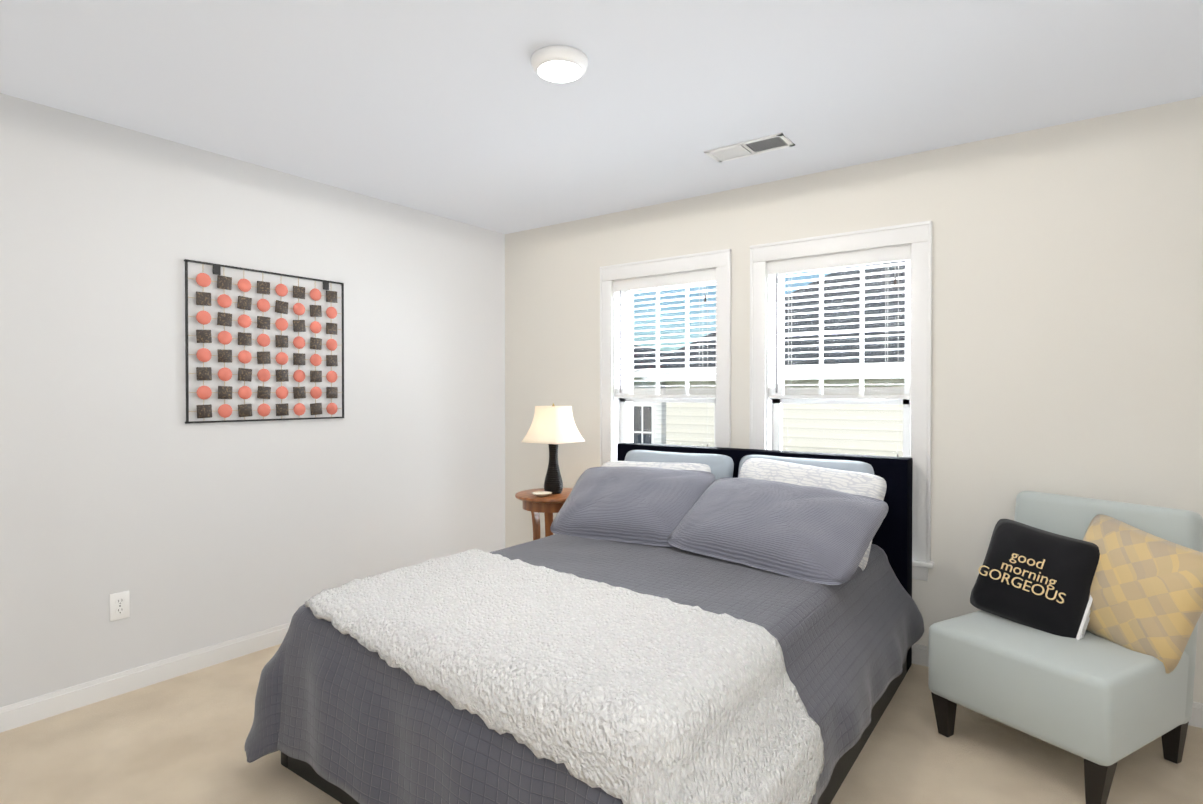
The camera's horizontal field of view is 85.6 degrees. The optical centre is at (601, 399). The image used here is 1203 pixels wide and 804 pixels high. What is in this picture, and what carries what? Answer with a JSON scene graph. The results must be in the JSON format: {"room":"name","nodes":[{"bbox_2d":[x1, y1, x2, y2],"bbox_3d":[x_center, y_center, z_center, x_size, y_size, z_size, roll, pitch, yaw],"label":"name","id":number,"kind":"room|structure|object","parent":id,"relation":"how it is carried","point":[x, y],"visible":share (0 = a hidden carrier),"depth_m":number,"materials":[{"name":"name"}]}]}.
{"room":"bedroom","nodes":[
{"label":"bedroom","id":0,"kind":"room"},
{"bbox_2d":[0,93,503,706],"bbox_3d":[-2.259,0.048,2.751,0.250,2.440,5.490,0,1,36],"label":"wall","id":1,"kind":"structure","parent":0,"point":[215,533],"depth_m":3.06,"materials":[{"name":"grey paint"}]},
{"bbox_2d":[110,590,129,620],"bbox_3d":[-2.072,0.887,2.796,0.009,0.116,0.072,0,1,36],"label":"electrical outlet","id":2,"kind":"object","parent":1,"relation":"attached to","point":[119,605],"visible":1,"depth_m":2.79,"materials":[{"name":"white plastic"}]},
{"bbox_2d":[0,622,290,732],"bbox_3d":[-2.152,1.223,2.685,0.014,0.092,4.990,0,1,36],"label":"baseboard","id":3,"kind":"structure","parent":1,"relation":"attached to","point":[27,711],"depth_m":2.83,"materials":[{"name":"white"}]},
{"bbox_2d":[184,259,343,423],"bbox_3d":[-1.677,-0.270,3.313,0.030,0.755,0.800,0,1,36],"label":"wall art","id":4,"kind":"object","parent":1,"relation":"attached to","point":[203,373],"visible":1,"depth_m":3.26,"materials":[{"name":"grey metal"}]},
{"bbox_2d":[0,644,1202,803],"bbox_3d":[-0.456,1.356,1.460,4.700,0.150,5.490,0,1,36],"label":"floor","id":5,"kind":"structure","parent":0,"point":[181,739],"depth_m":2.29,"materials":[{"name":"carpet"}]},
{"bbox_2d":[515,488,572,540],"bbox_3d":[-0.294,0.911,3.912,0.475,0.699,0.460,0,1,36],"label":"side table","id":6,"kind":"object","parent":5,"relation":"on","point":[548,506],"visible":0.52,"depth_m":3.76,"materials":[{"name":"brown wood"}]},
{"bbox_2d":[532,491,551,496],"bbox_3d":[-0.346,0.551,3.773,0.120,0.021,0.120,0,1,36],"label":"dish","id":7,"kind":"object","parent":6,"relation":"on","point":[542,493],"visible":1,"depth_m":3.79,"materials":[{"name":"beige ceramic"}]},
{"bbox_2d":[522,403,584,493],"bbox_3d":[-0.288,0.290,3.901,0.280,0.540,0.280,0,1,36],"label":"lamp","id":8,"kind":"object","parent":6,"relation":"on","point":[553,426],"visible":0.98,"depth_m":3.85,"materials":[{"name":"black"}]},
{"bbox_2d":[244,442,923,803],"bbox_3d":[0.140,0.774,2.618,1.812,0.990,2.326,0,1,36],"label":"bed","id":9,"kind":"object","parent":5,"relation":"on","point":[646,623],"visible":1,"depth_m":1.97,"materials":[{"name":"black fabric"}]},
{"bbox_2d":[304,549,823,803],"bbox_3d":[-0.201,0.900,2.031,1.675,0.506,0.916,0,1,36],"label":"throw","id":10,"kind":"object","parent":9,"relation":"on","point":[472,676],"depth_m":1.71,"materials":[{"name":"white fabric"}]},
{"bbox_2d":[928,491,1202,803],"bbox_3d":[1.723,0.832,2.346,0.717,0.884,0.721,0,1,-30],"label":"chair","id":11,"kind":"object","parent":5,"relation":"on","point":[1076,634],"visible":1,"depth_m":2.26,"materials":[{"name":"grey fabric"}]},
{"bbox_2d":[0,0,1202,233],"bbox_3d":[-0.456,-1.234,1.434,4.700,0.150,5.490,0,1,36],"label":"ceiling","id":12,"kind":"structure","parent":0,"point":[460,110],"depth_m":2.40,"materials":[{"name":"grey paint"}]},
{"bbox_2d":[531,45,587,82],"bbox_3d":[-0.144,-1.141,2.236,0.196,0.052,0.196,0,1,36],"label":"ceiling light","id":13,"kind":"object","parent":12,"relation":"in","point":[559,63],"visible":1,"depth_m":2.19,"materials":[{"name":"white"}]},
{"bbox_2d":[704,133,794,162],"bbox_3d":[0.687,-1.171,3.034,0.380,0.008,0.170,0,1,36],"label":"ceiling vent","id":14,"kind":"object","parent":12,"relation":"in","point":[773,142],"visible":1,"depth_m":3.02,"materials":[{"name":"white metal"}]},
{"bbox_2d":[504,96,1202,702],"bbox_3d":[1.083,0.040,3.568,4.170,2.440,0.250,0,1,36],"label":"wall","id":15,"kind":"structure","parent":0,"point":[1068,309],"depth_m":2.91,"materials":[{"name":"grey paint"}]},
{"bbox_2d":[600,249,730,466],"bbox_3d":[0.427,0.001,4.013,0.935,1.699,0.295,0,1,36],"label":"window","id":16,"kind":"structure","parent":15,"relation":"in","point":[615,421],"depth_m":4.04,"materials":[{"name":"white wood"}]},
{"bbox_2d":[614,270,715,446],"bbox_3d":[0.381,-0.225,3.947,0.711,1.042,0.068,0,1,36],"label":"window blind","id":17,"kind":"object","parent":16,"relation":"attached to","point":[672,280],"visible":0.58,"depth_m":3.93,"materials":[{"name":"white"}]},
{"bbox_2d":[749,220,934,580],"bbox_3d":[1.254,0.007,3.416,0.935,1.699,0.295,0,1,36],"label":"window","id":18,"kind":"structure","parent":15,"relation":"in","point":[766,432],"depth_m":3.28,"materials":[{"name":"white wood"}]},
{"bbox_2d":[768,246,909,456],"bbox_3d":[1.208,-0.219,3.350,0.711,1.042,0.068,0,1,36],"label":"window blind","id":19,"kind":"object","parent":18,"relation":"attached to","point":[898,254],"visible":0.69,"depth_m":3.32,"materials":[{"name":"white"}]},
{"bbox_2d":[912,644,1202,727],"bbox_3d":[1.001,1.215,3.475,4.140,0.092,0.014,0,1,36],"label":"baseboard","id":20,"kind":"structure","parent":15,"relation":"attached to","point":[920,653],"depth_m":3.08,"materials":[{"name":"white"}]},
{"label":"outside","id":21,"kind":"structure","parent":0,"visible":0},
{"bbox_3d":[6.104,4.254,14.152,160.000,0.200,150.000,0,1,36],"label":"ground","id":22,"kind":"structure","parent":21,"visible":0},
{"bbox_2d":[633,345,670,443],"bbox_3d":[-0.965,1.113,21.882,12.110,5.927,8.360,0,1,36],"label":"house","id":23,"kind":"structure","parent":22,"relation":"on","point":[647,422],"depth_m":15.61,"materials":[{"name":"white"}]},
{"bbox_2d":[640,261,904,456],"bbox_3d":[9.448,0.334,7.686,15.550,7.770,9.000,0,1,36],"label":"house","id":24,"kind":"structure","parent":22,"relation":"on","point":[819,438],"depth_m":7.56,"materials":[{"name":"beige"}]}
]}

